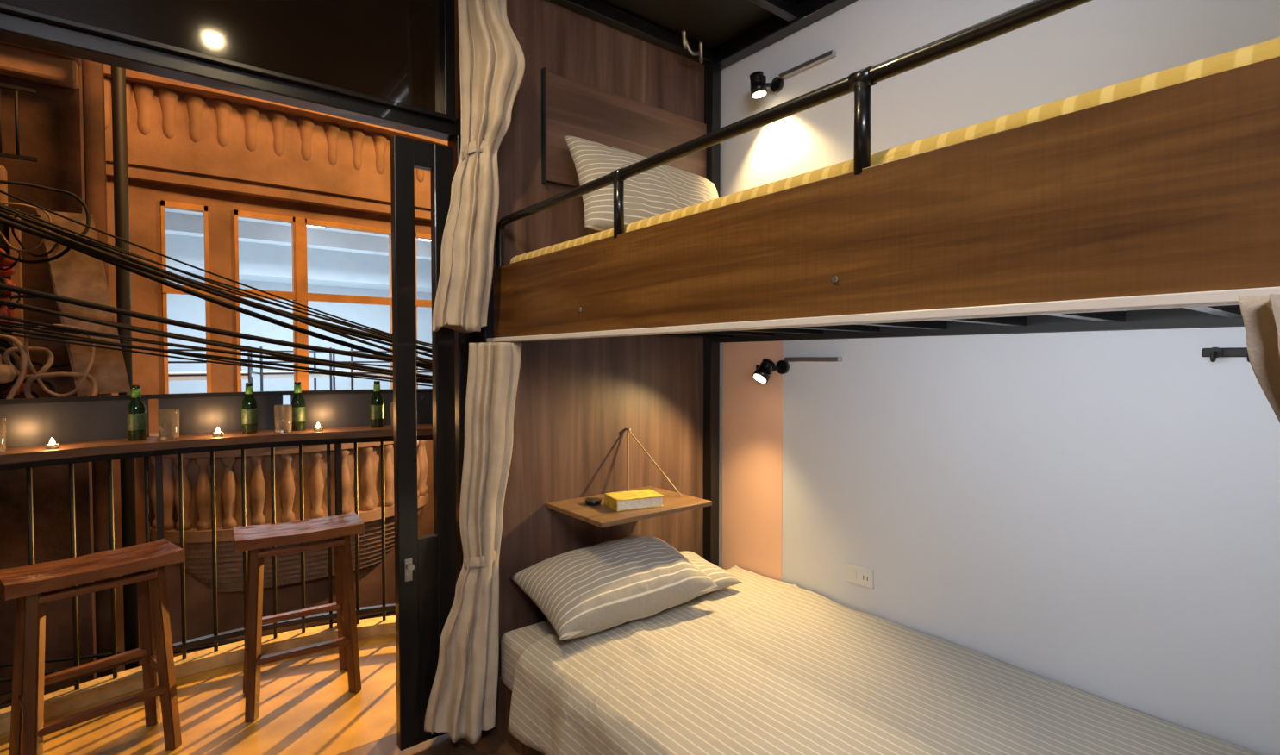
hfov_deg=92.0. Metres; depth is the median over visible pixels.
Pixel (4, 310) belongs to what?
case
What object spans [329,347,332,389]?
tube
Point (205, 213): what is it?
frame
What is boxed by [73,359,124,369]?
stair tread
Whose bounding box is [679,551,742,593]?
pillow
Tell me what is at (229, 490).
balusters
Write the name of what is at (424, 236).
frame
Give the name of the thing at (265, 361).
tube
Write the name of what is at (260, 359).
tube
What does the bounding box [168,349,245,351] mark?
tube
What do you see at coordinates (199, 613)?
facade
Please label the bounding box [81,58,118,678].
drain pipe
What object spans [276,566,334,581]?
slat
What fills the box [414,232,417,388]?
frame
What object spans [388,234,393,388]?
mullion
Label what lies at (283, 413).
beer glass
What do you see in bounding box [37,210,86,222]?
stair tread
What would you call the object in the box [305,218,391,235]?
frame
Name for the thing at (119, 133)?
drain pipe
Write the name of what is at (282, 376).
mattress
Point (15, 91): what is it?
bar
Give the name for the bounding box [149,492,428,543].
balcony slab
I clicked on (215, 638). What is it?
balcony railing
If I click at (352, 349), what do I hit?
tube
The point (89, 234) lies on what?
stair tread
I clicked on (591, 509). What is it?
shelf
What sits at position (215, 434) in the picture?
cup
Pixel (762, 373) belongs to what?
reading lamp
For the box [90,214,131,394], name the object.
stair stringer
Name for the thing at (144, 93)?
corbels
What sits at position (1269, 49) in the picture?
mattress
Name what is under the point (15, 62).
ledge
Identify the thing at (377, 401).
beer bottle
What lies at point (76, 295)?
stair tread
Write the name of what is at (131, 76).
crown molding
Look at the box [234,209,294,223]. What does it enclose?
frame
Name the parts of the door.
lock knob, rail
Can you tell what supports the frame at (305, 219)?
attached to the mullion at (299, 221)
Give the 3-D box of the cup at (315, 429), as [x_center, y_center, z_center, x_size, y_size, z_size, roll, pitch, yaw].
[-1.566,0.253,3.007,0.042,0.016,0.042,-1,2,-38]
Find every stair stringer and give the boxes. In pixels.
[35,208,82,396]
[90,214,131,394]
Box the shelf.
[546,427,711,528]
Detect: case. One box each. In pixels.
[0,305,14,326]
[4,367,26,395]
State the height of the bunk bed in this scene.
2.860 m
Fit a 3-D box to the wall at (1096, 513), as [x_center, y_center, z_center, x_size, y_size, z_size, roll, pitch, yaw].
[1.766,-0.073,1.368,0.130,2.870,4.760,-1,2,-38]
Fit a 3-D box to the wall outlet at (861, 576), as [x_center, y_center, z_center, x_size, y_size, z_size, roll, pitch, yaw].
[0.861,0.778,2.423,0.012,0.074,0.116,-1,2,-38]
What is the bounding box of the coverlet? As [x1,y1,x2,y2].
[507,565,1264,754]
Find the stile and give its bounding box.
[390,135,419,750]
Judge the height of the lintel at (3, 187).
0.250 m
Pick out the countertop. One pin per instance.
(97, 425)
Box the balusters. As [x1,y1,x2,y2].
[149,440,428,531]
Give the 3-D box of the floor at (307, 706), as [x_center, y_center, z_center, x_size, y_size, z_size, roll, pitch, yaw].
[-1.728,1.395,2.338,4.607,0.120,1.321,-1,2,-41]
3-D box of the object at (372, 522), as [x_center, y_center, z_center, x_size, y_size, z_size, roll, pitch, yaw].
[-2.362,1.331,5.619,0.314,0.055,0.227,-1,2,-38]
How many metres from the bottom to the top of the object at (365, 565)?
0.055 m
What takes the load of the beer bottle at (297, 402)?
on the countertop
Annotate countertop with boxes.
[0,388,432,464]
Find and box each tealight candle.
[44,437,59,449]
[212,427,223,437]
[313,422,323,431]
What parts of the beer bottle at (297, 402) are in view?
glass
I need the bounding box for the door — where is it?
[405,139,433,571]
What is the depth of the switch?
2.44 m
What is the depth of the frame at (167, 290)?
5.17 m
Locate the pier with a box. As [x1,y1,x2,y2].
[207,206,237,392]
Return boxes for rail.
[0,82,36,93]
[0,152,37,162]
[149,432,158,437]
[151,441,393,458]
[418,534,437,555]
[1201,347,1249,362]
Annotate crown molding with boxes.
[103,63,448,146]
[106,155,430,221]
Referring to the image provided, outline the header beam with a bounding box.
[0,11,461,141]
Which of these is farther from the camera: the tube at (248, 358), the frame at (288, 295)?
the tube at (248, 358)
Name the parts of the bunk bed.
headboard panel, guard post, headboard raised panel, guard rail, guard post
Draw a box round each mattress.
[168,371,248,380]
[251,370,329,378]
[335,370,390,377]
[418,369,432,375]
[500,568,724,691]
[510,37,1279,263]
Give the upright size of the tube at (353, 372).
0.020 m
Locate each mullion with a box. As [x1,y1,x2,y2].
[294,217,307,390]
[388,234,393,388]
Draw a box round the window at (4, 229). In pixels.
[0,209,24,367]
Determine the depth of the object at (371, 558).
6.00 m
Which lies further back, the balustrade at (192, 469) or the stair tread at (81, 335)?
the balustrade at (192, 469)
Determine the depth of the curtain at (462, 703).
2.12 m
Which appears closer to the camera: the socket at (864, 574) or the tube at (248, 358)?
the socket at (864, 574)
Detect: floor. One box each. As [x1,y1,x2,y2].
[0,633,396,754]
[337,729,518,754]
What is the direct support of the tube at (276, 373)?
attached to the tube at (260, 359)
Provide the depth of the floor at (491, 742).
2.23 m
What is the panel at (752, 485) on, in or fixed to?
attached to the wall at (1096, 513)
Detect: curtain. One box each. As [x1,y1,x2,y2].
[424,342,521,743]
[431,0,524,332]
[1238,293,1279,423]
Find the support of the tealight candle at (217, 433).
on the countertop
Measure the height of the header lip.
0.015 m
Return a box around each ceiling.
[164,207,430,260]
[598,0,805,49]
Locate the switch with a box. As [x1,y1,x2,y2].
[849,568,856,580]
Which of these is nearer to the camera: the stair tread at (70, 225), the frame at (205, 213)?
the stair tread at (70, 225)
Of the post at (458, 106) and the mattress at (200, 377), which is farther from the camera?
the mattress at (200, 377)
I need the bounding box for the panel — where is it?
[418,552,438,743]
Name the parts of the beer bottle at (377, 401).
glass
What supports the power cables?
attached to the street lamp
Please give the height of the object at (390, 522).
0.055 m
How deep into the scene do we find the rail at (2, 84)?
3.52 m
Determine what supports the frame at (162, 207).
attached to the facade at (144, 197)
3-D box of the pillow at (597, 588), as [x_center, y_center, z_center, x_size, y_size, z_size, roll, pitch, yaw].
[-0.091,0.775,2.372,0.703,0.254,0.400,-1,2,-35]
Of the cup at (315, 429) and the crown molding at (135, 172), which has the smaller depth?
the cup at (315, 429)
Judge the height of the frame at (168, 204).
0.045 m
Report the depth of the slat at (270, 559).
5.40 m
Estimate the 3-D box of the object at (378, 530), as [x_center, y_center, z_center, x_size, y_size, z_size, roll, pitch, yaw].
[-2.448,1.440,5.671,0.452,0.055,0.265,-1,2,-38]
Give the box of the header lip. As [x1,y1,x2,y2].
[0,2,455,122]
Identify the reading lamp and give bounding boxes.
[749,49,836,98]
[752,356,842,383]
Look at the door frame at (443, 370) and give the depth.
2.25 m
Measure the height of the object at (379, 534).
0.055 m
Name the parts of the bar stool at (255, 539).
leg, leg, seat, leg, leg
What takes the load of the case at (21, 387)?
attached to the wall at (51, 121)
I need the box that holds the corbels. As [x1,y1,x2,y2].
[104,75,424,182]
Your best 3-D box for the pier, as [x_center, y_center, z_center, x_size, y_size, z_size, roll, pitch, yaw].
[-3.708,-0.538,5.481,0.190,1.870,0.220,-1,2,-38]
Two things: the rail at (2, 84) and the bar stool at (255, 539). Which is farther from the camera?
the rail at (2, 84)
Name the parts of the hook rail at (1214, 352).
plate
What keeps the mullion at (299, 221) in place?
on the facade at (199, 613)
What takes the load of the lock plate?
attached to the stile
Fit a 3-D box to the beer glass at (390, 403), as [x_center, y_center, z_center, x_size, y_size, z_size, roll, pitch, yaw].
[-1.239,0.191,3.164,0.076,0.130,0.076,-1,2,-38]
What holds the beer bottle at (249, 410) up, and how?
on the countertop
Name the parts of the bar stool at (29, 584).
leg, leg, seat, leg, leg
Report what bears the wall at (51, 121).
on the ground
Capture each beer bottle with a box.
[126,385,146,441]
[241,382,257,433]
[290,381,305,430]
[370,380,383,427]
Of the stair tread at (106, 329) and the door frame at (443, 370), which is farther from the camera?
the stair tread at (106, 329)
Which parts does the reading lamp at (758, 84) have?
arm, wall plate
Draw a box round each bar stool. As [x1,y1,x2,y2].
[0,538,184,754]
[233,512,364,722]
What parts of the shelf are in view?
cord, cord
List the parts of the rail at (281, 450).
mould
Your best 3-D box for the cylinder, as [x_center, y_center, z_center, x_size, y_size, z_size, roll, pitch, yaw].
[-0.814,0.699,2.179,0.018,0.018,0.014,-1,2,-38]
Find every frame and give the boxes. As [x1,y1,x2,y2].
[160,199,168,393]
[160,199,207,212]
[162,284,209,294]
[203,206,211,393]
[234,209,241,392]
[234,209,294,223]
[235,288,296,299]
[291,217,297,385]
[305,218,309,390]
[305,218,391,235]
[305,293,392,305]
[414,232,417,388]
[414,232,430,240]
[415,299,431,307]
[430,143,456,736]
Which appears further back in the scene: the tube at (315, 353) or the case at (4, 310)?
the tube at (315, 353)
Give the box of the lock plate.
[404,557,412,581]
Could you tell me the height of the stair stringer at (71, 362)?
1.083 m
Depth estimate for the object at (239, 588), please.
5.36 m
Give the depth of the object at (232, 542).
5.04 m
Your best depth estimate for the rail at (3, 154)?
3.53 m
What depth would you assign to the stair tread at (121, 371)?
3.68 m
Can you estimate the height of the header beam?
0.060 m
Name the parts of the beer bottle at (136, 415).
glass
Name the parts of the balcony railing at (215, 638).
rail post, rail, rail, rail post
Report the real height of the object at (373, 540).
0.055 m
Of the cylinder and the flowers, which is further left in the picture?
the flowers
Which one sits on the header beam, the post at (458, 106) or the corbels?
the post at (458, 106)
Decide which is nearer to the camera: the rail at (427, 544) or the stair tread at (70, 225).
the rail at (427, 544)
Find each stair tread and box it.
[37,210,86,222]
[40,218,92,231]
[43,228,94,239]
[43,238,74,247]
[45,246,92,257]
[48,255,100,266]
[49,264,102,274]
[52,273,104,283]
[54,281,106,292]
[56,291,108,300]
[58,299,110,308]
[61,308,112,317]
[62,317,113,326]
[65,325,116,335]
[68,334,118,343]
[69,342,119,352]
[71,350,122,361]
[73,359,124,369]
[75,367,125,378]
[77,375,127,387]
[80,383,130,395]
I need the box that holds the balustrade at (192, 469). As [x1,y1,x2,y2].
[171,443,393,528]
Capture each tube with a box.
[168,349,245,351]
[168,361,248,363]
[168,374,248,376]
[247,345,250,382]
[250,352,252,382]
[259,346,263,391]
[262,372,316,374]
[265,361,293,362]
[276,350,322,352]
[313,352,316,390]
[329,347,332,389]
[332,348,335,389]
[350,348,353,389]
[353,350,390,352]
[353,361,390,362]
[353,372,378,374]
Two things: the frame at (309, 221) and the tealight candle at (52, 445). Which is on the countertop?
the tealight candle at (52, 445)
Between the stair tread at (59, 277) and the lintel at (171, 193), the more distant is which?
the lintel at (171, 193)
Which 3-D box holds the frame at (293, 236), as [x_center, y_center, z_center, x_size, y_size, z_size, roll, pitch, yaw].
[-3.212,-0.546,5.758,0.027,1.870,0.080,-1,2,-38]
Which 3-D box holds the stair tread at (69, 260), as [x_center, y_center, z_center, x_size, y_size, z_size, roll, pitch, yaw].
[-3.282,-0.676,3.590,0.010,0.062,0.225,2,2,44]
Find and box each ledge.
[0,40,81,66]
[0,43,79,88]
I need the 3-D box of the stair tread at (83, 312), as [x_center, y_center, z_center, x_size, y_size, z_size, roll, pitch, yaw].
[-3.244,-0.377,3.628,0.010,0.062,0.225,2,2,44]
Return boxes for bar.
[0,87,2,156]
[13,89,19,159]
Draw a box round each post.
[438,0,455,116]
[447,134,473,580]
[454,0,461,120]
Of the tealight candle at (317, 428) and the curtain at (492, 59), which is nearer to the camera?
the curtain at (492, 59)
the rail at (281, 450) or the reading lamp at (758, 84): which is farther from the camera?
the rail at (281, 450)
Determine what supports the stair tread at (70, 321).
attached to the stair stringer at (71, 362)
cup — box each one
[44,443,59,449]
[212,432,223,437]
[313,427,323,431]
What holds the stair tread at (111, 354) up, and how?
attached to the stair stringer at (71, 362)
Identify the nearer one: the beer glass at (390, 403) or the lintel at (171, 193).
the beer glass at (390, 403)
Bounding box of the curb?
[0,615,395,735]
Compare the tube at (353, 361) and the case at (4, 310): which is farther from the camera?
the tube at (353, 361)
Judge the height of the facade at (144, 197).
10.000 m
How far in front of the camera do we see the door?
2.19 m
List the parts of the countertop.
panel, frame, panel, panel, panel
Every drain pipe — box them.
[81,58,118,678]
[111,65,139,670]
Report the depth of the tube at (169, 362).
6.11 m
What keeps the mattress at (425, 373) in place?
attached to the tube
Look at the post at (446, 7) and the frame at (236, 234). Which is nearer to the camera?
the post at (446, 7)
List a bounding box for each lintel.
[0,164,7,206]
[160,183,430,234]
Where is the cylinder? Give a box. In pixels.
[405,573,412,579]
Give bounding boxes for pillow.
[510,535,719,640]
[562,134,718,231]
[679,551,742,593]
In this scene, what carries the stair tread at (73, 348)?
attached to the stair stringer at (71, 362)
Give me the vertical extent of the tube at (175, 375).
0.020 m
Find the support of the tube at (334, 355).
on the floor
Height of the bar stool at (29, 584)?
0.713 m
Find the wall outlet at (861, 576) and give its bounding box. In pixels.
[846,562,874,589]
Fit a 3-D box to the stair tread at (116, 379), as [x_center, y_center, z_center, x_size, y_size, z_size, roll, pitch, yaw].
[-3.194,0.021,3.679,0.010,0.062,0.225,2,2,44]
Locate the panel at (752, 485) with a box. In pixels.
[721,340,783,580]
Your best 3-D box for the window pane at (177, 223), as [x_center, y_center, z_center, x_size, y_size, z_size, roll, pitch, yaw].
[-3.688,-1.781,8.254,7.500,0.200,0.200,-1,2,-38]
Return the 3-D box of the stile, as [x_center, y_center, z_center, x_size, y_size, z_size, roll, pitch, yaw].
[-0.831,0.241,2.189,0.070,2.155,0.045,-1,2,-38]
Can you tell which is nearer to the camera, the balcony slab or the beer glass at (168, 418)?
the beer glass at (168, 418)
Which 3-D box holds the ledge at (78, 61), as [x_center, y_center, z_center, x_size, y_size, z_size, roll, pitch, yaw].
[-5.695,-1.984,2.074,5.700,0.150,0.200,-1,2,-38]
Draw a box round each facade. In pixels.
[106,175,169,672]
[168,440,433,657]
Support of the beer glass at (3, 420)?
on the countertop
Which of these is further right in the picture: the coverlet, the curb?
the coverlet
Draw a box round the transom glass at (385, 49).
[0,0,440,112]
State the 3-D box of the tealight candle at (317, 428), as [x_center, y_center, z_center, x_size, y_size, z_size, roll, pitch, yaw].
[-1.566,0.240,3.007,0.042,0.042,0.042,-1,2,-38]
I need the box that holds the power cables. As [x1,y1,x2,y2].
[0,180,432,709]
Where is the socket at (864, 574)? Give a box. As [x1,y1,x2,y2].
[858,568,870,586]
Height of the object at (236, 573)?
0.055 m
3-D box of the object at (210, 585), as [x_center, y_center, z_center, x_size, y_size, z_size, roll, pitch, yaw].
[-3.637,1.782,5.223,0.043,0.055,0.153,-1,2,-38]
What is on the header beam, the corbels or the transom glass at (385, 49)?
the transom glass at (385, 49)
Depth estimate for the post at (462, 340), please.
2.33 m
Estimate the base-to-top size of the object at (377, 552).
0.055 m
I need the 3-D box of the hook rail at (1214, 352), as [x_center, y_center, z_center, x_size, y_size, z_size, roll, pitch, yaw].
[1.563,-0.056,1.475,0.053,0.039,0.340,-1,2,-38]
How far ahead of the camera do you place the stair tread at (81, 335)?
3.66 m
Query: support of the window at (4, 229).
in the wall at (51, 121)
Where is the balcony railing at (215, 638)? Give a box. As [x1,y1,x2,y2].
[0,435,432,702]
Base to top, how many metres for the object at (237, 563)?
0.055 m
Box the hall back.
[166,275,432,404]
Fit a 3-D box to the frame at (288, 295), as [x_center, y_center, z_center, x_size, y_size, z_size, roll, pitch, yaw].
[-3.386,-0.752,5.608,0.480,0.070,0.090,-1,2,-38]
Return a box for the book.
[604,489,663,511]
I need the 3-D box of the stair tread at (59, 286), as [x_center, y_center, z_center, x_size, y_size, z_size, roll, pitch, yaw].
[-3.263,-0.527,3.609,0.010,0.062,0.225,2,2,44]
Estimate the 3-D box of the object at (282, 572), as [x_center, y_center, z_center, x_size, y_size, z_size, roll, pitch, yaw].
[-2.949,1.721,5.465,0.465,0.055,0.151,-1,2,-38]
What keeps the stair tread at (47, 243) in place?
attached to the stair stringer at (71, 362)
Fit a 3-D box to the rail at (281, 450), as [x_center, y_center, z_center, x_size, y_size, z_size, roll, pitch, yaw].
[-2.976,0.575,5.562,2.300,0.100,0.710,-1,2,-38]
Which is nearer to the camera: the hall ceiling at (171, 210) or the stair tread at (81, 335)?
the stair tread at (81, 335)
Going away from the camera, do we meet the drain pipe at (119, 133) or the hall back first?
the drain pipe at (119, 133)
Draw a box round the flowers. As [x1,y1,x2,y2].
[0,248,16,300]
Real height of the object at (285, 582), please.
0.055 m
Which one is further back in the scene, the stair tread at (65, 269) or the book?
the stair tread at (65, 269)
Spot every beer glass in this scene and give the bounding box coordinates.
[0,417,6,453]
[157,408,179,439]
[274,404,292,432]
[389,401,393,428]
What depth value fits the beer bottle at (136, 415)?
2.65 m
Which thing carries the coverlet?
on the mattress at (513, 643)
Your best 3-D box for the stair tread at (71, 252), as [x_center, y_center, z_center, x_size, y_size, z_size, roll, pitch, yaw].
[-3.288,-0.726,3.583,0.010,0.062,0.225,2,2,44]
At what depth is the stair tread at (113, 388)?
3.69 m
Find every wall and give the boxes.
[0,65,97,705]
[105,87,430,205]
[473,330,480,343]
[718,0,1279,754]
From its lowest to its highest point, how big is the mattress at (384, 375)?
0.070 m
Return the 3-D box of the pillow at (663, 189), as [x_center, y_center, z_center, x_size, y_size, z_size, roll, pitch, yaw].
[0.073,-0.694,2.454,0.792,0.463,0.273,-1,2,-34]
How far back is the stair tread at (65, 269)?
3.59 m
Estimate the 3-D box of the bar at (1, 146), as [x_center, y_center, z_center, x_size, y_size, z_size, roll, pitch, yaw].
[-3.609,-1.448,3.482,0.015,0.400,0.015,1,2,29]
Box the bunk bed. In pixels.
[480,0,1279,754]
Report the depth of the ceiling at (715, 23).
2.64 m
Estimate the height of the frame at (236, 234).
1.870 m
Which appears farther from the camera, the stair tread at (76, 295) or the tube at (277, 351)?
the tube at (277, 351)
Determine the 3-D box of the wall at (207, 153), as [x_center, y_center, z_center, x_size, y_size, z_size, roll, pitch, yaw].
[-3.020,-2.062,5.785,3.500,0.600,0.190,-1,2,-38]
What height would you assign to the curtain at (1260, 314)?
1.374 m
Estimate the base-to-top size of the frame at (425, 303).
0.070 m

